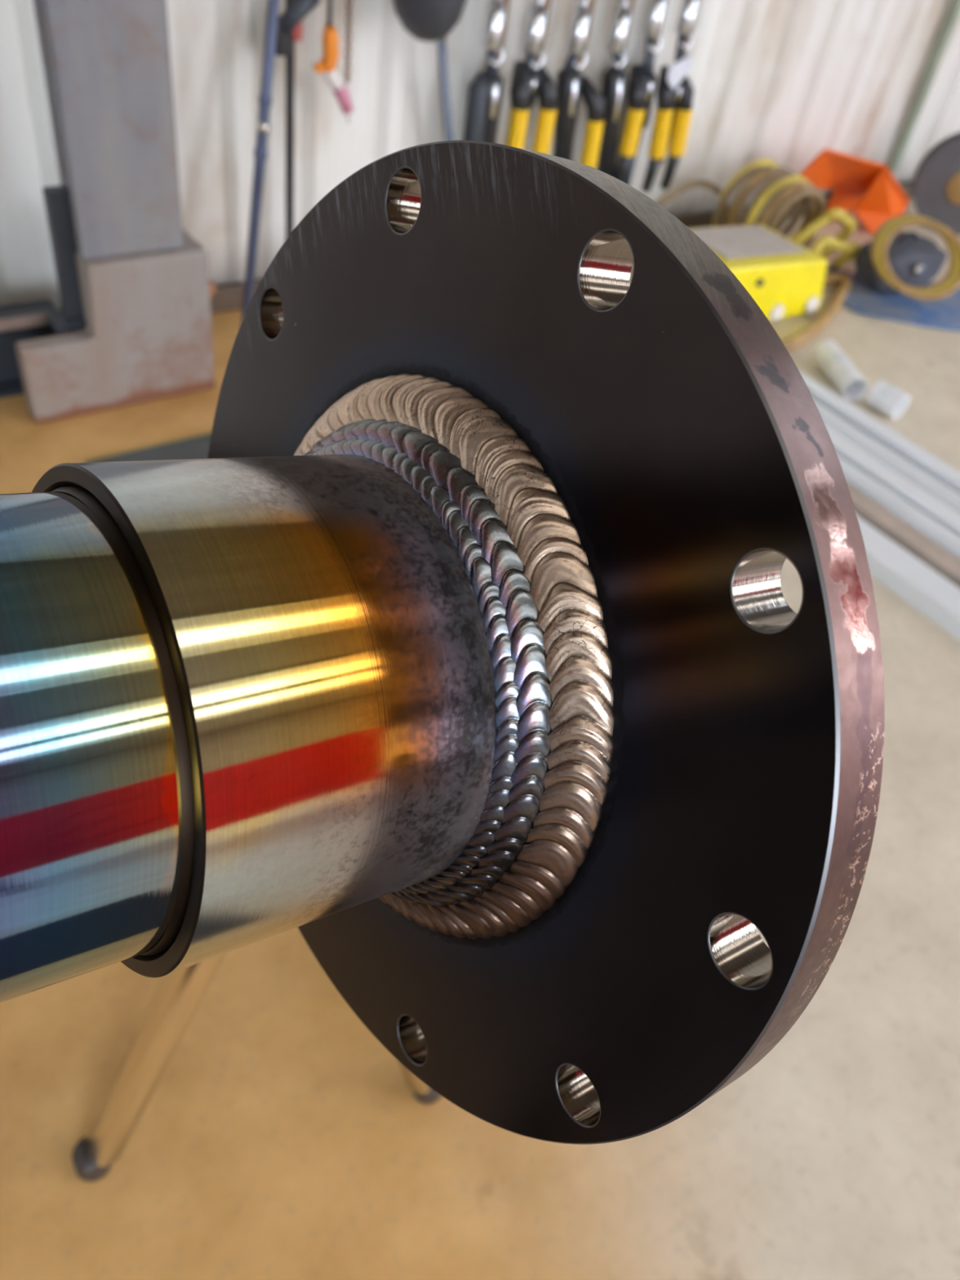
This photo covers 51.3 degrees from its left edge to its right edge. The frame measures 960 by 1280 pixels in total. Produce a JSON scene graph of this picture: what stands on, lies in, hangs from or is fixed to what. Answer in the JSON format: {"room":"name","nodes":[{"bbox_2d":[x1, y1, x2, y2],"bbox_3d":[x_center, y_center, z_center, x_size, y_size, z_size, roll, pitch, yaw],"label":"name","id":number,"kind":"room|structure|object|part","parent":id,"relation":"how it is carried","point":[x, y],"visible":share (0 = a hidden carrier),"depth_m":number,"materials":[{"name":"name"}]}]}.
{"room":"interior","nodes":[
{"label":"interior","id":0,"kind":"room"},
{"bbox_2d":[0,197,959,1279],"bbox_3d":[3.755,3.703,-1.367,20.400,0.100,16.870,-21,51,-29],"label":"floor","id":1,"kind":"structure","parent":0,"point":[279,1139],"depth_m":1.17,"materials":[{"name":"concrete"}]},
{"bbox_2d":[0,298,58,398],"bbox_3d":[-1.238,-0.500,1.922,0.860,0.184,0.112,-21,51,-29],"label":"bar","id":2,"kind":"object","parent":1,"relation":"on","point":[25,321],"visible":0.46,"depth_m":2.10,"materials":[{"name":"metal"}]},
{"bbox_2d":[15,0,216,423],"bbox_3d":[-0.581,-1.819,1.046,0.420,3.450,0.220,-21,51,-29],"label":"steel column","id":3,"kind":"structure","parent":1,"relation":"on","point":[135,288],"depth_m":1.93,"materials":[{"name":"metal"}]},
{"bbox_3d":[-0.822,-0.744,1.955,0.072,0.270,0.050,-21,51,-29],"label":"gusset plate","id":4,"kind":"part","parent":3,"relation":"part of","materials":[{"name":"metal"}]},
{"bbox_2d":[84,432,211,462],"bbox_3d":[-0.297,-0.332,2.054,0.850,0.008,0.500,-21,51,-29],"label":"floor mat","id":5,"kind":"object","parent":1,"relation":"on","point":[196,446],"visible":0.08,"depth_m":2.04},
{"bbox_2d":[71,952,441,1182],"bbox_3d":[-0.164,0.290,0.947,0.494,0.650,0.194,-21,51,-29],"label":"tripod stand","id":6,"kind":"object","parent":1,"relation":"on","point":[178,995],"visible":0.27,"depth_m":0.97,"materials":[{"name":"metal"}]},
{"bbox_3d":[-0.272,0.317,0.927,0.256,0.568,0.044,-16,49,-25],"label":"leg","id":7,"kind":"part","parent":6,"relation":"part of","materials":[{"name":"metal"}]},
{"bbox_3d":[-0.100,0.300,0.978,0.180,0.562,0.044,9,43,-1],"label":"leg","id":8,"kind":"part","parent":6,"relation":"part of","materials":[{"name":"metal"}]},
{"bbox_2d":[240,0,279,323],"bbox_3d":[-0.464,-1.189,2.170,0.032,1.041,0.279,18,43,8],"label":"leaning pole","id":9,"kind":"object","parent":1,"relation":"on","point":[260,153],"visible":0.91,"depth_m":2.21,"materials":[{"name":"metal"}]},
{"bbox_2d":[275,0,320,239],"bbox_3d":[-0.437,-1.124,2.342,0.108,0.722,0.058,-13,48,-23],"label":"hanging rod","id":10,"kind":"object","parent":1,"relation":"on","point":[295,11],"visible":0.6,"depth_m":2.22,"materials":[{"name":"metal"}]},
{"bbox_3d":[-0.388,-1.344,2.127,0.098,0.100,0.052,-21,51,-29],"label":"clip handle","id":11,"kind":"part","parent":10,"relation":"part of","materials":[{"name":"metal"}]},
{"bbox_2d":[656,179,728,226],"bbox_3d":[0.583,-1.336,3.146,0.612,0.197,0.020,-21,51,-29],"label":"hose","id":12,"kind":"object","parent":1,"relation":"on","point":[700,183],"visible":0.41,"depth_m":3.13,"materials":[{"name":"beige rubber"}]},
{"bbox_2d":[689,224,827,321],"bbox_3d":[0.760,-1.054,2.876,0.480,0.210,0.282,-21,51,-29],"label":"case","id":13,"kind":"object","parent":1,"relation":"on","point":[785,278],"visible":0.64,"depth_m":2.81,"materials":[{"name":"yellow paint"}]},
{"bbox_3d":[0.742,-1.122,2.810,0.340,0.028,0.190,-21,51,-29],"label":"plate","id":14,"kind":"part","parent":13,"relation":"part of","materials":[{"name":"grey metal"}]},
{"bbox_2d":[712,158,825,249],"bbox_3d":[0.919,-1.341,3.150,0.319,0.274,0.256,-21,51,-29],"label":"cable coil","id":15,"kind":"object","parent":1,"relation":"on","point":[771,206],"visible":0.65,"depth_m":3.07,"materials":[{"name":"yellow rubber"}]},
{"bbox_2d":[782,271,851,351],"bbox_3d":[0.988,-0.974,2.962,0.151,0.036,0.696,21,44,12],"label":"hose","id":16,"kind":"object","parent":1,"relation":"on","point":[844,280],"visible":0.72,"depth_m":2.94,"materials":[{"name":"rubber"}]},
{"bbox_2d":[813,339,867,400],"bbox_3d":[0.958,-0.720,2.661,0.071,0.071,0.206,0,44,-11],"label":"plastic sleeve","id":17,"kind":"object","parent":1,"relation":"on","point":[835,364],"visible":1,"depth_m":2.63,"materials":[{"name":"plastic"}]},
{"bbox_2d":[799,148,909,235],"bbox_3d":[1.250,-1.558,3.466,0.649,0.398,0.233,-21,51,-29],"label":"bin","id":18,"kind":"object","parent":1,"relation":"on","point":[866,187],"visible":0.74,"depth_m":3.48,"materials":[{"name":"plastic"}]},
{"bbox_3d":[1.146,-1.591,3.366,0.078,0.235,0.478,26,45,17],"label":"panel","id":19,"kind":"part","parent":18,"relation":"part of","materials":[{"name":"orange plastic"}]},
{"bbox_3d":[1.291,-1.587,3.408,0.155,0.266,0.673,26,45,17],"label":"panel","id":20,"kind":"part","parent":18,"relation":"part of","materials":[{"name":"orange plastic"}]},
{"bbox_3d":[1.443,-1.585,3.544,0.152,0.242,0.347,25,45,15],"label":"panel","id":21,"kind":"part","parent":18,"relation":"part of","materials":[{"name":"orange plastic"}]},
{"bbox_2d":[799,370,959,495],"bbox_3d":[1.646,0.244,1.783,0.050,0.055,2.960,-21,51,-29],"label":"bar","id":22,"kind":"object","parent":1,"relation":"on","point":[940,471],"visible":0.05,"depth_m":2.40,"materials":[{"name":"metal"}]},
{"bbox_2d":[814,401,959,514],"bbox_3d":[1.611,0.291,1.725,0.056,0.056,2.880,-21,51,-29],"label":"bar","id":23,"kind":"object","parent":1,"relation":"on","point":[907,470],"visible":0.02,"depth_m":2.32,"materials":[{"name":"metal"}]},
{"bbox_2d":[866,379,910,418],"bbox_3d":[1.051,-0.619,2.572,0.073,0.071,0.086,-21,51,-29],"label":"plastic sleeve","id":24,"kind":"object","parent":1,"relation":"on","point":[886,398],"visible":1,"depth_m":2.56,"materials":[{"name":"plastic"}]},
{"bbox_2d":[825,426,959,537],"bbox_3d":[1.537,0.302,1.706,0.054,0.048,2.930,-21,51,-29],"label":"bar","id":25,"kind":"object","parent":1,"relation":"on","point":[904,489],"visible":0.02,"depth_m":2.25,"materials":[{"name":"metal"}]},
{"bbox_2d":[826,266,959,331],"bbox_3d":[1.594,-1.063,3.192,0.999,0.018,0.381,3,43,-8],"label":"tarp","id":26,"kind":"object","parent":1,"relation":"on","point":[862,297],"visible":0.63,"depth_m":3.11,"materials":[{"name":"blue plastic"}]},
{"bbox_2d":[789,207,855,258],"bbox_3d":[1.069,-1.265,3.125,0.245,0.192,0.094,-21,51,-29],"label":"hose","id":27,"kind":"object","parent":26,"relation":"on","point":[839,215],"visible":0.84,"depth_m":3.07,"materials":[{"name":"yellow rubber"}]},
{"bbox_2d":[810,235,862,267],"bbox_3d":[1.094,-1.216,3.138,0.280,0.157,0.103,-21,51,-29],"label":"hose","id":28,"kind":"object","parent":26,"relation":"on","point":[850,251],"visible":0.67,"depth_m":3.09,"materials":[{"name":"yellow rubber"}]},
{"bbox_2d":[854,231,946,292],"bbox_3d":[1.331,-1.206,3.154,0.316,0.168,0.220,-21,51,-29],"label":"hub","id":29,"kind":"object","parent":26,"relation":"on","point":[915,260],"visible":0.79,"depth_m":3.09,"materials":[{"name":"grey metal"}]},
{"bbox_2d":[871,213,959,300],"bbox_3d":[1.287,-1.125,2.931,0.187,0.175,0.292,-21,51,-29],"label":"rim","id":30,"kind":"object","parent":26,"relation":"on","point":[949,283],"visible":1,"depth_m":2.92,"materials":[{"name":"yellow plastic"}]},
{"bbox_2d":[836,454,959,559],"bbox_3d":[1.510,0.355,1.638,0.056,0.056,2.820,-21,51,-29],"label":"bar","id":31,"kind":"object","parent":1,"relation":"on","point":[886,499],"visible":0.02,"depth_m":2.17,"materials":[{"name":"metal"}]},
{"bbox_2d":[846,482,959,588],"bbox_3d":[1.428,0.358,1.628,0.054,0.045,2.900,-21,51,-29],"label":"bar","id":32,"kind":"object","parent":1,"relation":"on","point":[899,531],"visible":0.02,"depth_m":2.11,"materials":[{"name":"silver metal"}]},
{"bbox_2d":[857,515,959,640],"bbox_3d":[1.388,0.425,1.552,0.084,0.040,2.780,-21,51,-29],"label":"bar","id":33,"kind":"object","parent":1,"relation":"on","point":[929,592],"visible":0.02,"depth_m":2.02,"materials":[{"name":"metal"}]},
{"bbox_2d":[913,132,959,235],"bbox_3d":[1.745,-1.648,3.607,0.334,0.330,0.125,19,43,9],"label":"cable reel","id":34,"kind":"object","parent":1,"relation":"on","point":[936,182],"visible":0.91,"depth_m":3.59,"materials":[{"name":"grey metal"}]},
{"bbox_3d":[-0.443,0.476,0.373,0.400,1.090,0.400,-21,51,-29],"label":"pedestal","id":35,"kind":"object","parent":1,"relation":"on","visible":0},
{"bbox_2d":[0,140,884,1144],"bbox_3d":[-0.241,0.046,0.159,0.602,0.303,0.260,-14,48,-24],"label":"pipe","id":36,"kind":"object","parent":35,"relation":"on","point":[465,656],"visible":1,"depth_m":0.21,"materials":[{"name":"metal"}]},
{"bbox_2d":[0,0,959,309],"bbox_3d":[-0.197,-2.251,1.579,10.660,3.450,0.167,-21,51,-29],"label":"wall","id":37,"kind":"structure","parent":0,"point":[785,82],"depth_m":2.51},
{"bbox_3d":[-0.830,-1.958,1.145,0.820,3.450,0.057,-21,51,-29],"label":"wall panel","id":38,"kind":"part","parent":37,"relation":"part of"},
{"bbox_3d":[-0.165,-2.217,1.549,0.820,3.450,0.057,-21,51,-29],"label":"wall panel","id":39,"kind":"part","parent":37,"relation":"part of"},
{"bbox_2d":[57,180,914,335],"bbox_3d":[-0.468,-0.926,2.614,10.400,0.060,0.030,-21,51,-29],"label":"baseboard","id":40,"kind":"structure","parent":37,"relation":"attached to","point":[227,297],"depth_m":2.53,"materials":[{"name":"grey"}]},
{"bbox_3d":[0.500,-2.477,1.952,0.820,3.450,0.057,-21,51,-29],"label":"wall panel","id":41,"kind":"part","parent":37,"relation":"part of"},
{"bbox_3d":[1.165,-2.736,2.356,0.820,3.450,0.057,-21,51,-29],"label":"wall panel","id":42,"kind":"part","parent":37,"relation":"part of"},
{"bbox_3d":[1.830,-2.996,2.759,0.820,3.450,0.057,-21,51,-29],"label":"wall panel","id":43,"kind":"part","parent":37,"relation":"part of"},
{"bbox_2d":[887,0,959,173],"bbox_3d":[1.778,-2.976,2.655,0.035,3.330,0.030,-21,51,-29],"label":"trim","id":44,"kind":"structure","parent":37,"relation":"attached to","point":[953,13],"depth_m":3.57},
{"bbox_3d":[0.303,-1.724,2.476,1.660,0.030,0.020,-21,51,-29],"label":"hanging rail","id":45,"kind":"object","parent":37,"relation":"attached to","visible":0},
{"bbox_2d":[292,22,302,40],"bbox_3d":[-0.386,-1.371,2.107,0.022,0.189,0.018,-21,51,-29],"label":"clip","id":46,"kind":"object","parent":45,"relation":"hanging from","point":[297,31],"visible":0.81,"depth_m":2.15,"materials":[{"name":"red plastic"}]},
{"bbox_2d":[312,0,353,123],"bbox_3d":[-0.326,-1.329,2.213,0.105,0.343,0.049,-21,51,-29],"label":"torch","id":47,"kind":"object","parent":45,"relation":"hanging from","point":[327,64],"visible":1,"depth_m":2.22,"materials":[{"name":"orange plastic"}]},
{"bbox_3d":[-0.333,-1.309,2.216,0.042,0.096,0.035,-21,51,-29],"label":"handle","id":48,"kind":"part","parent":47,"relation":"part of","materials":[{"name":"orange plastic"}]},
{"bbox_2d":[332,82,353,114],"bbox_3d":[-0.316,-1.249,2.300,0.055,0.070,0.034,-21,51,-29],"label":"cup","id":49,"kind":"object","parent":47,"relation":"on","point":[340,91],"depth_m":2.29,"materials":[{"name":"pink ceramic"}]},
{"bbox_2d":[344,0,352,83],"bbox_3d":[-0.292,-1.368,2.219,0.016,0.240,0.016,11,43,1],"label":"chain","id":50,"kind":"object","parent":45,"relation":"hanging from","point":[348,6],"visible":1,"depth_m":2.24,"materials":[{"name":"silver metal"}]},
{"bbox_2d":[393,0,466,41],"bbox_3d":[-0.111,-1.444,2.174,0.207,0.249,0.198,4,43,-6],"label":"hood","id":51,"kind":"object","parent":45,"relation":"hanging from","point":[426,20],"visible":1,"depth_m":2.18,"materials":[{"name":"black rubber"}]},
{"bbox_2d":[436,35,453,141],"bbox_3d":[-0.071,-1.377,2.436,0.110,0.545,0.030,-21,51,-29],"label":"strap","id":52,"kind":"object","parent":45,"relation":"hanging from","point":[442,43],"visible":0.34,"depth_m":2.44,"materials":[{"name":"fabric"}]},
{"bbox_2d":[462,0,509,143],"bbox_3d":[0.009,-1.338,2.529,0.086,0.764,0.088,9,43,-2],"label":"pliers","id":53,"kind":"object","parent":45,"relation":"hanging from","point":[485,91],"visible":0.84,"depth_m":2.46,"materials":[{"name":"metal"}]},
{"bbox_3d":[-0.016,-1.284,2.557,0.054,0.304,0.054,-21,51,-29],"label":"lever","id":54,"kind":"part","parent":53,"relation":"part of","materials":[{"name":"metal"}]},
{"bbox_3d":[0.016,-1.323,2.547,0.072,0.222,0.066,-21,51,-29],"label":"arm","id":55,"kind":"part","parent":53,"relation":"part of"},
{"bbox_3d":[0.033,-1.347,2.494,0.024,0.094,0.024,-21,51,-29],"label":"arm plate","id":56,"kind":"part","parent":53,"relation":"part of","materials":[{"name":"metal"}]},
{"bbox_3d":[0.040,-1.425,2.433,0.021,0.052,0.046,34,48,23],"label":"release lever","id":57,"kind":"part","parent":53,"relation":"part of","materials":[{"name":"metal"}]},
{"bbox_2d":[506,0,557,154],"bbox_3d":[0.125,-1.428,2.539,0.141,0.618,0.125,-21,51,-29],"label":"pliers","id":58,"kind":"object","parent":45,"relation":"hanging from","point":[530,77],"visible":0.9,"depth_m":2.52,"materials":[{"name":"metal"}]},
{"bbox_3d":[0.099,-1.395,2.521,0.050,0.110,0.085,-2,44,-13],"label":"lever","id":59,"kind":"part","parent":58,"relation":"part of","materials":[{"name":"black plastic"}]},
{"bbox_3d":[0.132,-1.407,2.530,0.019,0.036,0.022,-21,51,-29],"label":"arm plate","id":60,"kind":"part","parent":58,"relation":"part of","materials":[{"name":"metal"}]},
{"bbox_3d":[0.120,-1.414,2.553,0.066,0.078,0.066,-21,51,-29],"label":"arm","id":61,"kind":"part","parent":58,"relation":"part of"},
{"bbox_3d":[0.143,-1.458,2.503,0.021,0.052,0.046,34,48,23],"label":"release lever","id":62,"kind":"part","parent":58,"relation":"part of","materials":[{"name":"metal"}]},
{"bbox_3d":[0.163,-1.416,2.562,0.086,0.111,0.052,21,44,11],"label":"lever","id":63,"kind":"part","parent":58,"relation":"part of","materials":[{"name":"black metal"}]},
{"bbox_2d":[552,0,604,168],"bbox_3d":[0.269,-1.433,2.662,0.152,0.741,0.089,3,43,-7],"label":"pliers","id":64,"kind":"object","parent":45,"relation":"hanging from","point":[571,82],"visible":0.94,"depth_m":2.64,"materials":[{"name":"metal"}]},
{"bbox_3d":[0.228,-1.397,2.686,0.086,0.251,0.066,-21,51,-29],"label":"arm","id":65,"kind":"part","parent":64,"relation":"part of"},
{"bbox_3d":[0.242,-1.425,2.625,0.029,0.106,0.024,-21,51,-29],"label":"arm plate","id":66,"kind":"part","parent":64,"relation":"part of","materials":[{"name":"metal"}]},
{"bbox_3d":[0.258,-1.500,2.577,0.021,0.052,0.046,34,48,23],"label":"release lever","id":67,"kind":"part","parent":64,"relation":"part of","materials":[{"name":"metal"}]},
{"bbox_3d":[0.295,-1.446,2.673,0.092,0.112,0.051,22,44,12],"label":"lever","id":68,"kind":"part","parent":64,"relation":"part of","materials":[{"name":"black metal"}]},
{"bbox_2d":[596,0,635,177],"bbox_3d":[0.360,-1.464,2.751,0.114,0.793,0.081,0,44,-11],"label":"pliers","id":69,"kind":"object","parent":45,"relation":"hanging from","point":[614,78],"visible":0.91,"depth_m":2.69,"materials":[{"name":"metal"}]},
{"bbox_3d":[0.361,-1.429,2.788,0.104,0.300,0.066,-21,51,-29],"label":"arm","id":70,"kind":"part","parent":69,"relation":"part of"},
{"bbox_3d":[0.372,-1.466,2.716,0.036,0.125,0.024,-21,51,-29],"label":"arm plate","id":71,"kind":"part","parent":69,"relation":"part of","materials":[{"name":"metal"}]},
{"bbox_3d":[0.370,-1.542,2.646,0.021,0.052,0.046,34,48,23],"label":"release lever","id":72,"kind":"part","parent":69,"relation":"part of","materials":[{"name":"metal"}]},
{"bbox_2d":[613,0,667,185],"bbox_3d":[0.447,-1.518,2.753,0.088,0.696,0.128,4,43,-6],"label":"pliers","id":73,"kind":"object","parent":45,"relation":"hanging from","point":[642,80],"visible":0.96,"depth_m":2.73,"materials":[{"name":"metal"}]},
{"bbox_3d":[0.428,-1.509,2.736,0.050,0.110,0.083,-2,44,-13],"label":"lever","id":74,"kind":"part","parent":73,"relation":"part of","materials":[{"name":"black metal"}]},
{"bbox_3d":[0.452,-1.511,2.791,0.074,0.141,0.066,-21,51,-29],"label":"arm","id":75,"kind":"part","parent":73,"relation":"part of"},
{"bbox_3d":[0.465,-1.517,2.755,0.024,0.061,0.023,-21,51,-29],"label":"arm plate","id":76,"kind":"part","parent":73,"relation":"part of","materials":[{"name":"metal"}]},
{"bbox_3d":[0.470,-1.605,2.681,0.021,0.052,0.046,34,48,23],"label":"release lever","id":77,"kind":"part","parent":73,"relation":"part of","materials":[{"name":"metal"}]},
{"bbox_2d":[641,0,699,192],"bbox_3d":[0.539,-1.586,2.793,0.155,0.627,0.127,-21,51,-29],"label":"pliers","id":78,"kind":"object","parent":45,"relation":"hanging from","point":[673,112],"visible":1,"depth_m":2.82,"materials":[{"name":"metal"}]},
{"bbox_3d":[0.516,-1.540,2.794,0.051,0.110,0.085,-2,44,-13],"label":"lever","id":79,"kind":"part","parent":78,"relation":"part of","materials":[{"name":"black metal"}]},
{"bbox_3d":[0.548,-1.545,2.854,0.074,0.112,0.066,-21,51,-29],"label":"arm","id":80,"kind":"part","parent":78,"relation":"part of"},
{"bbox_3d":[0.561,-1.545,2.824,0.024,0.048,0.023,-21,51,-29],"label":"arm plate","id":81,"kind":"part","parent":78,"relation":"part of","materials":[{"name":"metal"}]},
{"bbox_3d":[0.572,-1.558,2.829,0.083,0.110,0.051,20,44,10],"label":"lever","id":82,"kind":"part","parent":78,"relation":"part of","materials":[{"name":"black metal"}]},
{"bbox_3d":[0.568,-1.645,2.737,0.021,0.052,0.046,34,48,23],"label":"release lever","id":83,"kind":"part","parent":78,"relation":"part of","materials":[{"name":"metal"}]}
]}

